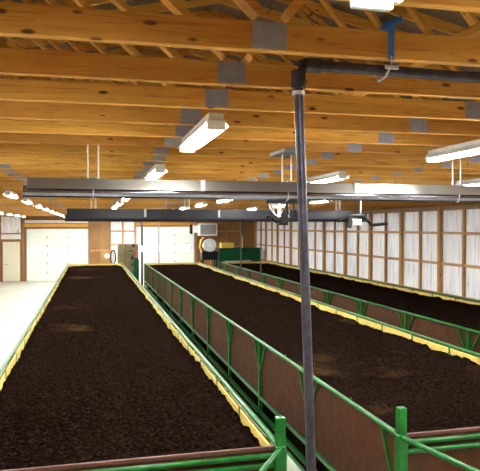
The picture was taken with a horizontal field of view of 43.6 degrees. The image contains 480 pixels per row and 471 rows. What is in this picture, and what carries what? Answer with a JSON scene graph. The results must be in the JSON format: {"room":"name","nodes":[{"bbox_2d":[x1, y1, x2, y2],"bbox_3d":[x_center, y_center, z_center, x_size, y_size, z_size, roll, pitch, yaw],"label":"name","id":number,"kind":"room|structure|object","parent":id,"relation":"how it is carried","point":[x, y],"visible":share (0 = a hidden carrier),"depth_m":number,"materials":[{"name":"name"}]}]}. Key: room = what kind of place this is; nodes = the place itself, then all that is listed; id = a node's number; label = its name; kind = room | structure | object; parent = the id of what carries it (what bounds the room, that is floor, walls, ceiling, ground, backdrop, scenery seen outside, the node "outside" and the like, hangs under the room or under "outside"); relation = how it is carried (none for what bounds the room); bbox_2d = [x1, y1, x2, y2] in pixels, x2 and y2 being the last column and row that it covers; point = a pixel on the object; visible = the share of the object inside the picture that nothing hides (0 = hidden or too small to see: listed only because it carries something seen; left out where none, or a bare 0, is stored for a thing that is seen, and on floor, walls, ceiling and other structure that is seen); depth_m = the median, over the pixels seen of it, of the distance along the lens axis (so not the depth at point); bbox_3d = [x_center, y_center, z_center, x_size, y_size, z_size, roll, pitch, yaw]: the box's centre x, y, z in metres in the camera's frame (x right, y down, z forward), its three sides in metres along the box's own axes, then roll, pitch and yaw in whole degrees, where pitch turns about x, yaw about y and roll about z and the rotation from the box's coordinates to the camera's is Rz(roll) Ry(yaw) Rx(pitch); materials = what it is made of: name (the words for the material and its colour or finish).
{"room":"worm composting barn","nodes":[
{"label":"worm composting barn","id":0,"kind":"room"},
{"bbox_2d":[0,216,253,281],"bbox_3d":[-8.556,0.790,41.202,20.050,4.455,0.330,0,1,-14],"label":"wall","id":1,"kind":"structure","parent":0,"point":[104,236],"depth_m":40.97,"materials":[{"name":"brown wood"}]},
{"bbox_2d":[1,240,21,281],"bbox_3d":[-15.038,1.682,39.474,1.330,2.720,0.173,0,1,-14],"label":"door","id":2,"kind":"structure","parent":1,"relation":"in","point":[11,250],"depth_m":39.47,"materials":[{"name":"beige wood"}]},
{"bbox_2d":[26,228,88,280],"bbox_3d":[-12.211,1.252,40.177,4.060,3.560,0.160,0,1,-14],"label":"door","id":3,"kind":"structure","parent":1,"relation":"in","point":[49,251],"depth_m":40.09,"materials":[{"name":"white metal"}]},
{"bbox_2d":[110,250,115,263],"bbox_3d":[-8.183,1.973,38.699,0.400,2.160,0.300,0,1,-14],"label":"coil","id":4,"kind":"object","parent":1,"relation":"attached to","point":[114,252],"visible":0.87,"depth_m":38.62,"materials":[{"name":"black metal"}]},
{"bbox_2d":[136,226,194,278],"bbox_3d":[-5.204,1.157,41.917,4.160,3.700,0.160,0,1,-14],"label":"door","id":5,"kind":"structure","parent":1,"relation":"in","point":[177,245],"depth_m":41.91,"materials":[{"name":"white metal"}]},
{"bbox_2d":[0,279,305,470],"bbox_3d":[-3.124,3.427,19.367,20.050,0.200,45.400,0,1,-14],"label":"floor","id":6,"kind":"structure","parent":0,"point":[20,301],"depth_m":25.88,"materials":[{"name":"concrete"}]},
{"bbox_2d":[117,244,137,275],"bbox_3d":[-7.250,1.792,38.800,1.280,2.520,0.750,0,1,-14],"label":"tall cabinet","id":7,"kind":"object","parent":6,"relation":"on","point":[127,253],"visible":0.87,"depth_m":38.48,"materials":[{"name":"green paint"}]},
{"bbox_2d":[133,256,138,281],"bbox_3d":[-6.564,2.175,37.868,0.360,1.780,0.360,0,1,-14],"label":"tank","id":8,"kind":"object","parent":6,"relation":"on","point":[135,260],"visible":0.71,"depth_m":37.73,"materials":[{"name":"green metal"}]},
{"bbox_2d":[141,222,142,287],"bbox_3d":[-4.951,1.014,30.317,0.160,4.315,0.160,0,1,-14],"label":"support pole","id":9,"kind":"object","parent":6,"relation":"on","point":[141,222],"visible":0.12,"depth_m":30.27,"materials":[{"name":"white metal"}]},
{"bbox_2d":[0,263,286,470],"bbox_3d":[-4.791,2.461,20.124,3.365,1.710,31.860,0,1,-14],"label":"raised bed","id":10,"kind":"object","parent":6,"relation":"on","point":[266,457],"visible":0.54,"depth_m":5.94,"materials":[{"name":"green paint"}]},
{"bbox_2d":[0,265,260,469],"bbox_3d":[-4.851,2.022,20.555,3.040,0.204,30.724,0,1,-14],"label":"compost","id":11,"kind":"object","parent":10,"relation":"in","point":[101,375],"visible":0.94,"depth_m":8.44,"materials":[{"name":"brown soil"}]},
{"bbox_2d":[158,222,159,262],"bbox_3d":[-5.109,0.908,37.799,0.160,4.315,0.160,0,1,-14],"label":"support pole","id":12,"kind":"object","parent":6,"relation":"on","point":[158,222],"visible":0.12,"depth_m":37.77,"materials":[{"name":"grey metal"}]},
{"bbox_2d":[199,237,217,268],"bbox_3d":[-2.112,1.570,39.356,1.236,2.947,0.842,0,1,-14],"label":"fan","id":13,"kind":"object","parent":6,"relation":"on","point":[209,245],"visible":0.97,"depth_m":39.04,"materials":[{"name":"metal"}]},
{"bbox_2d":[216,236,262,268],"bbox_3d":[-0.049,1.533,40.147,2.950,3.000,1.000,0,1,-14],"label":"machine","id":14,"kind":"object","parent":6,"relation":"on","point":[226,252],"visible":0.61,"depth_m":39.76,"materials":[{"name":"green paint"}]},
{"bbox_2d":[240,222,241,275],"bbox_3d":[0.044,1.026,29.498,0.160,4.315,0.160,0,1,-14],"label":"support pole","id":15,"kind":"object","parent":6,"relation":"on","point":[240,222],"visible":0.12,"depth_m":29.47,"materials":[{"name":"grey metal"}]},
{"bbox_2d":[260,222,261,282],"bbox_3d":[0.913,1.072,26.210,0.160,4.315,0.160,0,1,-14],"label":"support pole","id":16,"kind":"object","parent":6,"relation":"on","point":[260,222],"visible":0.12,"depth_m":26.19,"materials":[{"name":"grey metal"}]},
{"bbox_2d":[143,262,479,470],"bbox_3d":[-0.245,2.452,20.738,3.505,1.710,32.860,0,1,-14],"label":"raised bed","id":17,"kind":"object","parent":6,"relation":"on","point":[348,437],"visible":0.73,"depth_m":9.71,"materials":[{"name":"green paint"}]},
{"bbox_2d":[149,264,479,432],"bbox_3d":[-0.425,2.009,21.653,3.180,0.177,30.725,0,1,-14],"label":"compost","id":18,"kind":"object","parent":17,"relation":"in","point":[381,371],"visible":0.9,"depth_m":10.51,"materials":[{"name":"brown soil"}]},
{"bbox_2d":[220,261,479,357],"bbox_3d":[4.063,2.423,22.787,3.455,1.710,30.960,0,1,-14],"label":"raised bed","id":19,"kind":"object","parent":6,"relation":"on","point":[459,336],"visible":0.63,"depth_m":17.92,"materials":[{"name":"green paint"}]},
{"bbox_2d":[229,263,479,330],"bbox_3d":[4.112,1.992,22.779,3.130,0.158,30.728,0,1,-14],"label":"compost","id":20,"kind":"object","parent":19,"relation":"in","point":[463,314],"visible":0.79,"depth_m":19.53,"materials":[{"name":"brown soil"}]},
{"bbox_2d":[291,58,479,470],"bbox_3d":[1.787,1.397,2.968,3.231,4.324,0.140,0,1,-14],"label":"pipe","id":21,"kind":"object","parent":6,"relation":"on","point":[310,65],"visible":1,"depth_m":2.56,"materials":[{"name":"grey metal"}]},
{"bbox_2d":[0,0,479,215],"bbox_3d":[-3.124,-2.263,19.287,20.050,2.540,45.400,0,1,-14],"label":"ceiling","id":22,"kind":"structure","parent":0,"point":[130,79],"depth_m":4.22,"materials":[{"name":"brown wood"}]},
{"bbox_2d":[3,190,17,198],"bbox_3d":[-4.658,-0.833,12.227,0.170,0.108,1.170,0,1,-14],"label":"strip light","id":23,"kind":"object","parent":22,"relation":"attached to","point":[13,195],"visible":1,"depth_m":11.85,"materials":[{"name":"white plastic"}]},
{"bbox_2d":[22,198,32,203],"bbox_3d":[-5.429,-0.877,15.333,0.170,0.108,1.170,0,1,-14],"label":"strip light","id":24,"kind":"object","parent":22,"relation":"attached to","point":[25,200],"visible":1,"depth_m":14.93,"materials":[{"name":"white plastic"}]},
{"bbox_2d":[115,200,122,205],"bbox_3d":[-3.353,-0.895,16.642,0.170,0.108,1.170,0,1,-14],"label":"strip light","id":25,"kind":"object","parent":22,"relation":"attached to","point":[119,202],"visible":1,"depth_m":16.12,"materials":[{"name":"white plastic"}]},
{"bbox_2d":[144,164,166,179],"bbox_3d":[-1.039,-0.764,7.326,0.170,0.108,1.170,0,1,-14],"label":"strip light","id":26,"kind":"object","parent":22,"relation":"attached to","point":[157,170],"visible":0.9,"depth_m":6.99,"materials":[{"name":"white plastic"}]},
{"bbox_2d":[195,202,206,206],"bbox_3d":[-1.150,-0.907,17.477,0.170,0.108,1.170,0,1,-14],"label":"strip light","id":27,"kind":"object","parent":22,"relation":"attached to","point":[199,204],"visible":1,"depth_m":17.18,"materials":[{"name":"white plastic"}]},
{"bbox_2d":[177,112,228,151],"bbox_3d":[-0.287,-0.721,4.298,0.170,0.108,1.170,0,1,-14],"label":"strip light","id":28,"kind":"object","parent":22,"relation":"attached to","point":[211,125],"visible":1,"depth_m":4.04,"materials":[{"name":"white plastic"}]},
{"bbox_2d":[190,222,216,235],"bbox_3d":[-2.540,-0.697,41.537,1.840,1.420,0.740,0,1,-14],"label":"heater","id":29,"kind":"object","parent":22,"relation":"hanging from","point":[202,229],"visible":0.86,"depth_m":41.25,"materials":[{"name":"white metal"}]},
{"bbox_2d":[200,226,215,233],"bbox_3d":[-2.187,-0.409,41.281,1.080,0.670,0.025,0,1,-14],"label":"grille","id":30,"kind":"object","parent":29,"relation":"attached to","point":[203,229],"depth_m":41.27,"materials":[{"name":"grey metal"}]},
{"bbox_2d":[65,199,366,221],"bbox_3d":[-0.327,-0.585,12.404,6.330,0.618,0.180,0,1,-14],"label":"heater","id":31,"kind":"object","parent":22,"relation":"hanging from","point":[73,214],"visible":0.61,"depth_m":12.19,"materials":[{"name":"metal"}]},
{"bbox_2d":[67,208,351,217],"bbox_3d":[-0.472,-0.454,12.369,5.950,0.162,0.170,0,1,-14],"label":"hood","id":32,"kind":"object","parent":31,"relation":"attached to","point":[71,212],"depth_m":12.16,"materials":[{"name":"metal"}]},
{"bbox_2d":[216,199,232,202],"bbox_3d":[-0.379,-0.863,14.372,0.170,0.108,1.170,0,1,-14],"label":"strip light","id":33,"kind":"object","parent":22,"relation":"attached to","point":[218,200],"visible":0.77,"depth_m":14.36,"materials":[{"name":"white plastic"}]},
{"bbox_2d":[22,145,479,202],"bbox_3d":[1.209,-0.560,5.871,6.300,0.484,0.480,0,1,-14],"label":"heater","id":34,"kind":"object","parent":22,"relation":"hanging from","point":[92,187],"visible":0.97,"depth_m":5.52,"materials":[{"name":"metal"}]},
{"bbox_2d":[27,177,479,194],"bbox_3d":[1.063,-0.455,5.836,5.920,0.095,0.170,0,1,-14],"label":"hood","id":35,"kind":"object","parent":34,"relation":"attached to","point":[34,184],"depth_m":5.47,"materials":[{"name":"metal"}]},
{"bbox_2d":[247,206,259,209],"bbox_3d":[0.456,-0.959,21.173,0.170,0.108,1.170,0,1,-14],"label":"strip light","id":36,"kind":"object","parent":22,"relation":"attached to","point":[254,207],"visible":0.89,"depth_m":20.94,"materials":[{"name":"white plastic"}]},
{"bbox_2d":[266,181,297,224],"bbox_3d":[0.683,-0.509,9.480,0.613,0.689,0.128,0,1,-14],"label":"motor","id":37,"kind":"object","parent":22,"relation":"hanging from","point":[281,220],"visible":0.73,"depth_m":9.43,"materials":[{"name":"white metal"}]},
{"bbox_2d":[266,216,271,222],"bbox_3d":[0.456,-0.258,9.423,0.100,0.111,0.120,0,1,-14],"label":"cup","id":38,"kind":"object","parent":37,"relation":"on","point":[268,218],"depth_m":9.39,"materials":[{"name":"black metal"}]},
{"bbox_2d":[309,200,330,203],"bbox_3d":[1.999,-0.872,14.963,0.170,0.108,1.170,0,1,-14],"label":"strip light","id":39,"kind":"object","parent":22,"relation":"attached to","point":[311,201],"visible":0.62,"depth_m":15.03,"materials":[{"name":"white plastic"}]},
{"bbox_2d":[306,171,348,182],"bbox_3d":[1.164,-0.775,8.162,0.170,0.108,1.170,0,1,-14],"label":"strip light","id":40,"kind":"object","parent":22,"relation":"attached to","point":[338,175],"visible":0.8,"depth_m":7.92,"materials":[{"name":"white plastic"}]},
{"bbox_2d":[337,201,387,227],"bbox_3d":[2.530,-0.525,12.390,1.117,0.740,0.120,0,1,-14],"label":"bracket","id":41,"kind":"object","parent":22,"relation":"hanging from","point":[349,221],"visible":0.93,"depth_m":12.31,"materials":[{"name":"black metal"}]},
{"bbox_2d":[350,0,402,11],"bbox_3d":[0.504,-0.676,1.115,0.170,0.108,1.170,0,1,-14],"label":"strip light","id":42,"kind":"object","parent":22,"relation":"attached to","point":[372,5],"visible":1,"depth_m":1.66,"materials":[{"name":"white plastic"}]},
{"bbox_2d":[375,15,402,81],"bbox_3d":[0.625,-0.813,2.649,0.104,0.257,0.196,0,1,-14],"label":"strap","id":43,"kind":"object","parent":22,"relation":"attached to","point":[390,25],"visible":0.75,"depth_m":2.56,"materials":[{"name":"metal"}]},
{"bbox_2d":[424,139,479,161],"bbox_3d":[1.936,-0.732,5.056,0.170,0.108,1.170,0,1,-14],"label":"strip light","id":44,"kind":"object","parent":22,"relation":"attached to","point":[472,147],"visible":1,"depth_m":5.19,"materials":[{"name":"white plastic"}]},
{"bbox_2d":[457,178,479,185],"bbox_3d":[3.542,-0.784,8.752,0.170,0.108,1.170,0,1,-14],"label":"strip light","id":45,"kind":"object","parent":22,"relation":"attached to","point":[470,182],"visible":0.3,"depth_m":8.93,"materials":[{"name":"white plastic"}]},
{"bbox_2d":[254,203,479,302],"bbox_3d":[6.436,1.066,21.708,0.350,4.455,45.000,0,1,-14],"label":"wall","id":46,"kind":"structure","parent":0,"point":[436,249],"depth_m":22.58,"materials":[{"name":"plastic"}]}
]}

